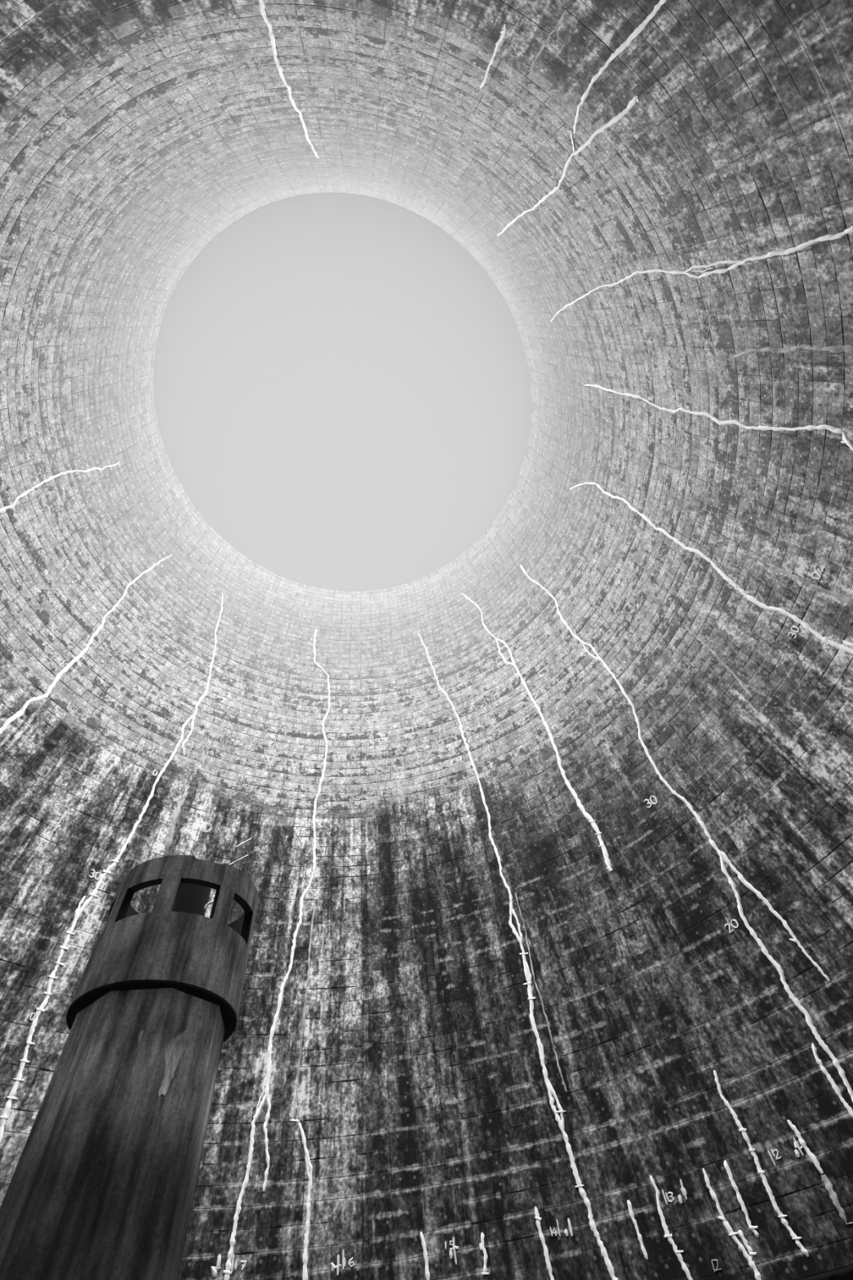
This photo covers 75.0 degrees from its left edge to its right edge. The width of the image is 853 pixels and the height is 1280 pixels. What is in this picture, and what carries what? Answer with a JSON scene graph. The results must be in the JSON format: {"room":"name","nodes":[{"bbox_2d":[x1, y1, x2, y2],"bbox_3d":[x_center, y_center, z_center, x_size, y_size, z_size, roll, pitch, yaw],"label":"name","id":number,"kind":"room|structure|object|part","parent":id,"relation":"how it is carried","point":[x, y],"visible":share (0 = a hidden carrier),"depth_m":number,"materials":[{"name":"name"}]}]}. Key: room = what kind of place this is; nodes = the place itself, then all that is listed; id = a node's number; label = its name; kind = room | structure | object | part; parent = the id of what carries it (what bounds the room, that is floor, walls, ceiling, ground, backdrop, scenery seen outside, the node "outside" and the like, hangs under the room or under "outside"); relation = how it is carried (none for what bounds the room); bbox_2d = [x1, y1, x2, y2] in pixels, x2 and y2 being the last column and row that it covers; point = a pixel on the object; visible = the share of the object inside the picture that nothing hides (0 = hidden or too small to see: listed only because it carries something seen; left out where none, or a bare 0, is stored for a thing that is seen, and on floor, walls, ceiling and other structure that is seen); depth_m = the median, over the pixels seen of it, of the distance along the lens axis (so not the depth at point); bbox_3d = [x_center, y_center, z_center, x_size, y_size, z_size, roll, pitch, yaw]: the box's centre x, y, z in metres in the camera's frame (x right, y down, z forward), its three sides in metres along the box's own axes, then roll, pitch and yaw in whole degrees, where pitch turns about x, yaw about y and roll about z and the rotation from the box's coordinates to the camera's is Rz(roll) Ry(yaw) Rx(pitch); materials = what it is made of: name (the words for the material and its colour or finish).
{"room":"cooling tower interior","nodes":[
{"label":"cooling tower interior","id":0,"kind":"room"},
{"bbox_2d":[0,0,852,1279],"bbox_3d":[-6.809,-8.589,42.986,70.593,73.380,70.593,-32,-60,14],"label":"wall","id":1,"kind":"structure","parent":0,"point":[134,133],"depth_m":40.48,"materials":[{"name":"concrete"}]},
{"bbox_2d":[23,1013,35,1022],"bbox_3d":[-25.746,24.522,36.130,0.500,0.575,0.127,30,-65,-22],"label":"number marking","id":2,"kind":"object","parent":1,"relation":"attached to","point":[29,1013],"visible":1,"depth_m":36.14,"materials":[{"name":"white paint"}]},
{"bbox_2d":[0,462,119,511],"bbox_3d":[-34.374,-15.348,53.096,2.767,19.934,1.242,20,-62,-18],"label":"seal","id":3,"kind":"object","parent":1,"relation":"attached to","point":[24,493],"visible":1,"depth_m":50.34,"materials":[{"name":"white"}]},
{"bbox_2d":[0,554,172,733],"bbox_3d":[-32.057,-1.669,54.864,4.320,31.938,1.500,-22,-58,8],"label":"seal","id":4,"kind":"object","parent":1,"relation":"attached to","point":[20,713],"visible":1,"depth_m":49.26,"materials":[{"name":"white"}]},
{"bbox_2d":[88,869,101,879],"bbox_3d":[-25.761,18.246,43.237,0.885,0.703,0.154,36,-68,-25],"label":"number marking","id":5,"kind":"object","parent":1,"relation":"attached to","point":[93,870],"visible":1,"depth_m":43.21,"materials":[{"name":"white paint"}]},
{"bbox_2d":[0,595,222,1142],"bbox_3d":[-25.095,12.007,52.558,3.087,53.032,8.345,25,-64,-20],"label":"seal","id":6,"kind":"object","parent":1,"relation":"attached to","point":[77,912],"visible":1,"depth_m":40.75,"materials":[{"name":"white"}]},
{"bbox_2d":[164,790,187,848],"bbox_3d":[-22.493,15.972,49.917,0.699,5.662,0.992,14,-60,-15],"label":"lime streak","id":7,"kind":"object","parent":1,"relation":"attached to","point":[167,842],"visible":1,"depth_m":49.53},
{"bbox_2d":[210,1254,221,1277],"bbox_3d":[-12.441,37.017,32.896,0.586,0.894,0.210,0,-58,-6],"label":"number marking","id":8,"kind":"object","parent":1,"relation":"attached to","point":[214,1273],"visible":1,"depth_m":32.82,"materials":[{"name":"white paint"}]},
{"bbox_2d":[231,1253,246,1272],"bbox_3d":[-11.192,37.169,33.200,0.891,0.750,0.184,10,-59,-12],"label":"number marking","id":9,"kind":"object","parent":1,"relation":"attached to","point":[233,1257],"visible":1,"depth_m":33.13,"materials":[{"name":"white paint"}]},
{"bbox_2d":[222,629,330,1279],"bbox_3d":[-12.161,18.316,55.119,3.228,59.122,9.117,7,-59,-11],"label":"seal","id":10,"kind":"object","parent":1,"relation":"attached to","point":[227,1273],"visible":1,"depth_m":39.46,"materials":[{"name":"white"}]},
{"bbox_2d":[258,0,318,158],"bbox_3d":[-9.236,-37.626,38.678,0.659,23.853,3.123,-18,-57,5],"label":"seal","id":11,"kind":"object","parent":1,"relation":"attached to","point":[261,3],"visible":1,"depth_m":34.38,"materials":[{"name":"white"}]},
{"bbox_2d":[289,1119,312,1279],"bbox_3d":[-7.997,35.498,35.503,0.860,7.584,2.342,-36,-61,16],"label":"seal","id":12,"kind":"object","parent":1,"relation":"attached to","point":[308,1166],"visible":1,"depth_m":35.51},
{"bbox_2d":[293,902,315,1116],"bbox_3d":[-9.497,28.039,43.701,0.294,14.180,2.612,8,-59,-11],"label":"seal","id":13,"kind":"object","parent":1,"relation":"attached to","point":[313,912],"visible":1,"depth_m":43.13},
{"bbox_2d":[330,1254,341,1275],"bbox_3d":[-5.492,37.859,33.693,0.664,0.832,0.202,0,-58,-6],"label":"number marking","id":14,"kind":"object","parent":1,"relation":"attached to","point":[333,1267],"visible":1,"depth_m":33.64,"materials":[{"name":"white paint"}]},
{"bbox_2d":[342,1248,355,1269],"bbox_3d":[-4.756,37.718,33.914,0.762,0.827,0.201,0,-58,-6],"label":"number marking","id":15,"kind":"object","parent":1,"relation":"attached to","point":[344,1263],"visible":1,"depth_m":33.79,"materials":[{"name":"white paint"}]},
{"bbox_2d":[420,1231,430,1279],"bbox_3d":[-0.050,37.662,33.818,0.300,2.326,0.619,-29,-59,12],"label":"seal","id":16,"kind":"object","parent":1,"relation":"attached to","point":[423,1242],"visible":1,"depth_m":33.89,"materials":[{"name":"white"}]},
{"bbox_2d":[444,1240,453,1258],"bbox_3d":[1.443,37.256,33.986,0.613,0.750,0.184,-10,-57,0],"label":"number marking","id":17,"kind":"object","parent":1,"relation":"attached to","point":[451,1251],"visible":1,"depth_m":33.98,"materials":[{"name":"white paint"}]},
{"bbox_2d":[453,1236,458,1264],"bbox_3d":[1.783,37.212,33.922,0.357,1.137,0.250,-37,-61,16],"label":"number marking","id":18,"kind":"object","parent":1,"relation":"attached to","point":[455,1247],"visible":1,"depth_m":33.97,"materials":[{"name":"white paint"}]},
{"bbox_2d":[479,1232,488,1275],"bbox_3d":[3.450,37.125,33.667,0.482,1.699,0.369,-12,-57,2],"label":"seal","id":19,"kind":"object","parent":1,"relation":"attached to","point":[482,1244],"visible":1,"depth_m":33.67,"materials":[{"name":"white"}]},
{"bbox_2d":[478,23,506,88],"bbox_3d":[3.579,-31.683,30.320,0.319,6.261,0.999,6,-58,-10],"label":"seal","id":20,"kind":"object","parent":1,"relation":"attached to","point":[504,30],"visible":1,"depth_m":29.88,"materials":[{"name":"white"}]},
{"bbox_2d":[417,632,617,1279],"bbox_3d":[5.362,17.331,53.511,2.257,58.855,9.943,-35,-61,16],"label":"seal","id":21,"kind":"object","parent":1,"relation":"attached to","point":[528,975],"visible":1,"depth_m":39.80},
{"bbox_2d":[462,593,613,871],"bbox_3d":[10.282,5.235,60.751,6.590,42.596,2.105,21,-62,-18],"label":"seal","id":22,"kind":"object","parent":1,"relation":"attached to","point":[567,783],"visible":1,"depth_m":52.48,"materials":[{"name":"white"}]},
{"bbox_2d":[515,892,567,1091],"bbox_3d":[8.386,26.024,42.451,0.423,13.213,2.491,-15,-57,4],"label":"seal","id":23,"kind":"object","parent":1,"relation":"attached to","point":[535,984],"visible":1,"depth_m":41.55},
{"bbox_2d":[534,1206,554,1279],"bbox_3d":[7.071,36.235,33.285,0.406,3.254,0.715,-31,-60,13],"label":"seal","id":24,"kind":"object","parent":1,"relation":"attached to","point":[537,1215],"visible":1,"depth_m":33.33,"materials":[{"name":"white"}]},
{"bbox_2d":[528,8,567,71],"bbox_3d":[5.923,-29.576,27.536,0.231,5.323,0.860,21,-62,-18],"label":"lime streak","id":25,"kind":"object","parent":1,"relation":"attached to","point":[562,18],"visible":1,"depth_m":26.96},
{"bbox_2d":[550,1218,560,1235],"bbox_3d":[7.743,35.563,33.624,0.577,0.709,0.179,-20,-58,7],"label":"number marking","id":26,"kind":"object","parent":1,"relation":"attached to","point":[552,1233],"visible":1,"depth_m":33.54,"materials":[{"name":"white paint"}]},
{"bbox_2d":[564,1217,573,1235],"bbox_3d":[8.481,35.363,33.466,0.532,0.736,0.184,-21,-58,7],"label":"number marking","id":27,"kind":"object","parent":1,"relation":"attached to","point":[566,1231],"visible":1,"depth_m":33.38,"materials":[{"name":"white paint"}]},
{"bbox_2d":[497,0,666,236],"bbox_3d":[8.754,-32.310,37.634,1.869,33.994,5.884,-11,-57,1],"label":"seal","id":28,"kind":"object","parent":1,"relation":"attached to","point":[657,7],"visible":1,"depth_m":29.47,"materials":[{"name":"white"}]},
{"bbox_2d":[626,1200,648,1259],"bbox_3d":[12.237,34.270,32.348,0.302,2.379,0.505,-27,-59,11],"label":"seal","id":29,"kind":"object","parent":1,"relation":"attached to","point":[629,1205],"visible":1,"depth_m":32.34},
{"bbox_2d":[644,795,657,808],"bbox_3d":[17.990,12.943,44.566,0.178,0.885,1.080,34,-67,-24],"label":"number marking","id":30,"kind":"object","parent":1,"relation":"attached to","point":[654,797],"visible":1,"depth_m":44.49,"materials":[{"name":"white paint"}]},
{"bbox_2d":[662,1189,674,1204],"bbox_3d":[14.164,32.516,32.528,0.608,0.615,0.160,-30,-59,13],"label":"number marking","id":31,"kind":"object","parent":1,"relation":"attached to","point":[663,1192],"visible":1,"depth_m":32.51,"materials":[{"name":"white paint"}]},
{"bbox_2d":[649,1175,693,1279],"bbox_3d":[13.945,33.599,31.768,0.833,4.378,0.714,0,-58,-6],"label":"seal","id":32,"kind":"object","parent":1,"relation":"attached to","point":[668,1235],"visible":1,"depth_m":31.64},
{"bbox_2d":[678,1178,687,1203],"bbox_3d":[14.833,32.130,32.412,0.191,0.927,0.620,35,-67,-24],"label":"number marking","id":33,"kind":"object","parent":1,"relation":"attached to","point":[683,1190],"visible":1,"depth_m":32.28,"materials":[{"name":"white paint"}]},
{"bbox_2d":[520,564,852,1117],"bbox_3d":[18.476,7.091,50.000,3.214,55.186,8.906,-36,-61,16],"label":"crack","id":34,"kind":"object","parent":1,"relation":"attached to","point":[723,856],"visible":1,"depth_m":36.08,"materials":[{"name":"white"}]},
{"bbox_2d":[551,226,852,321],"bbox_3d":[15.264,-25.839,40.751,1.788,37.098,6.026,22,-62,-19],"label":"seal","id":35,"kind":"object","parent":1,"relation":"attached to","point":[828,237],"visible":1,"depth_m":31.73,"materials":[{"name":"white"}]},
{"bbox_2d":[569,482,852,654],"bbox_3d":[21.012,-8.934,48.173,5.866,37.380,2.190,-11,-57,1],"label":"seal","id":36,"kind":"object","parent":1,"relation":"attached to","point":[796,619],"visible":1,"depth_m":41.07,"materials":[{"name":"white"}]},
{"bbox_2d":[711,1259,721,1271],"bbox_3d":[15.691,33.879,30.140,0.422,0.432,0.123,-32,-60,14],"label":"number marking","id":37,"kind":"object","parent":1,"relation":"attached to","point":[712,1260],"visible":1,"depth_m":30.11,"materials":[{"name":"white paint"}]},
{"bbox_2d":[584,384,852,450],"bbox_3d":[19.822,-18.436,43.390,4.636,32.001,1.510,-14,-57,3],"label":"seal","id":38,"kind":"object","parent":1,"relation":"attached to","point":[809,428],"visible":1,"depth_m":36.86,"materials":[{"name":"white"}]},
{"bbox_2d":[684,626,752,697],"bbox_3d":[22.392,1.374,42.839,1.577,8.325,0.388,36,-68,-25],"label":"lime streak","id":39,"kind":"object","parent":1,"relation":"attached to","point":[714,654],"visible":1,"depth_m":42.15},
{"bbox_2d":[724,919,738,933],"bbox_3d":[20.309,19.005,36.983,0.143,0.581,0.955,32,-66,-23],"label":"number marking","id":40,"kind":"object","parent":1,"relation":"attached to","point":[735,920],"visible":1,"depth_m":36.94,"materials":[{"name":"white paint"}]},
{"bbox_2d":[702,1168,761,1279],"bbox_3d":[16.837,32.231,30.664,1.218,4.616,0.583,0,-58,-6],"label":"seal","id":41,"kind":"object","parent":1,"relation":"attached to","point":[757,1275],"visible":1,"depth_m":30.27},
{"bbox_2d":[724,1160,759,1237],"bbox_3d":[17.444,31.101,30.987,0.628,3.036,0.510,36,-68,-25],"label":"seal","id":42,"kind":"object","parent":1,"relation":"attached to","point":[752,1228],"visible":1,"depth_m":30.91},
{"bbox_2d":[713,1070,808,1257],"bbox_3d":[18.529,29.193,31.473,0.673,7.776,1.575,-42,-63,19],"label":"seal","id":43,"kind":"object","parent":1,"relation":"attached to","point":[781,1215],"visible":1,"depth_m":30.93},
{"bbox_2d":[767,1148,781,1165],"bbox_3d":[19.394,28.686,30.907,0.580,0.665,0.168,-41,-62,18],"label":"number marking","id":44,"kind":"object","parent":1,"relation":"attached to","point":[774,1150],"visible":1,"depth_m":30.95,"materials":[{"name":"white paint"}]},
{"bbox_2d":[732,344,852,358],"bbox_3d":[20.501,-16.502,31.778,0.569,8.810,1.663,37,-68,-25],"label":"lime streak","id":45,"kind":"object","parent":1,"relation":"attached to","point":[848,348],"visible":1,"depth_m":30.54},
{"bbox_2d":[788,625,799,638],"bbox_3d":[24.376,-0.522,36.872,0.153,0.674,0.846,3,-58,-8],"label":"number marking","id":46,"kind":"object","parent":1,"relation":"attached to","point":[793,626],"visible":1,"depth_m":36.85,"materials":[{"name":"white paint"}]},
{"bbox_2d":[743,553,852,604],"bbox_3d":[24.184,-4.139,36.576,1.686,8.816,0.532,-23,-58,9],"label":"lime streak","id":47,"kind":"object","parent":1,"relation":"attached to","point":[818,588],"visible":1,"depth_m":35.31},
{"bbox_2d":[793,1137,804,1157],"bbox_3d":[20.329,27.827,30.530,0.191,0.775,0.571,37,-68,-25],"label":"number marking","id":48,"kind":"object","parent":1,"relation":"attached to","point":[796,1143],"visible":1,"depth_m":30.45,"materials":[{"name":"white paint"}]},
{"bbox_2d":[786,1120,823,1173],"bbox_3d":[20.650,27.592,30.343,0.591,2.271,0.316,0,-58,-6],"label":"seal","id":49,"kind":"object","parent":1,"relation":"attached to","point":[813,1157],"visible":1,"depth_m":30.28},
{"bbox_2d":[811,564,824,579],"bbox_3d":[24.499,-4.219,34.851,0.158,0.717,0.872,-4,-57,-4],"label":"number marking","id":50,"kind":"object","parent":1,"relation":"attached to","point":[815,568],"visible":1,"depth_m":34.83,"materials":[{"name":"white paint"}]},
{"bbox_2d":[821,1173,847,1221],"bbox_3d":[21.130,28.899,28.823,0.357,1.691,0.544,0,-58,-6],"label":"seal","id":51,"kind":"object","parent":1,"relation":"attached to","point":[828,1186],"visible":1,"depth_m":28.85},
{"bbox_2d":[844,1215,852,1224],"bbox_3d":[21.378,29.355,28.169,0.101,0.324,0.472,38,-69,-26],"label":"number marking","id":52,"kind":"object","parent":1,"relation":"attached to","point":[846,1223],"visible":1,"depth_m":28.16,"materials":[{"name":"white paint"}]},
{"bbox_2d":[799,1265,852,1279],"bbox_3d":[-3.180,12.649,9.701,71.796,6.520,71.796,0,-58,-6],"label":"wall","id":53,"kind":"structure","parent":0,"point":[846,1273],"depth_m":27.82,"materials":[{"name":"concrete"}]},
{"bbox_3d":[-2.863,14.502,6.797,71.796,0.400,71.796,0,-58,-6],"label":"floor","id":54,"kind":"structure","parent":0,"visible":0},
{"bbox_2d":[0,838,258,1279],"bbox_3d":[-5.627,8.490,10.951,3.340,13.521,3.417,0,-58,-6],"label":"chimney","id":55,"kind":"object","parent":54,"relation":"on","point":[102,1186],"visible":1,"depth_m":9.80,"materials":[{"name":"concrete"}]},
{"bbox_3d":[-5.754,7.164,15.985,0.055,2.816,0.055,20,-62,-18],"label":"ladder post","id":56,"kind":"part","parent":55,"relation":"part of","materials":[{"name":"grey metal"}]},
{"bbox_3d":[-5.724,6.688,16.797,0.636,0.559,0.080,13,-60,-14],"label":"ladder rail","id":57,"kind":"part","parent":55,"relation":"part of","materials":[{"name":"white metal"}]},
{"bbox_3d":[-5.383,7.149,16.239,0.055,3.191,0.055,20,-62,-18],"label":"ladder post","id":58,"kind":"part","parent":55,"relation":"part of","materials":[{"name":"grey metal"}]},
{"bbox_3d":[-5.706,6.352,17.373,0.463,0.434,0.080,12,-60,-14],"label":"ladder rail","id":59,"kind":"part","parent":55,"relation":"part of","materials":[{"name":"white metal"}]}
]}

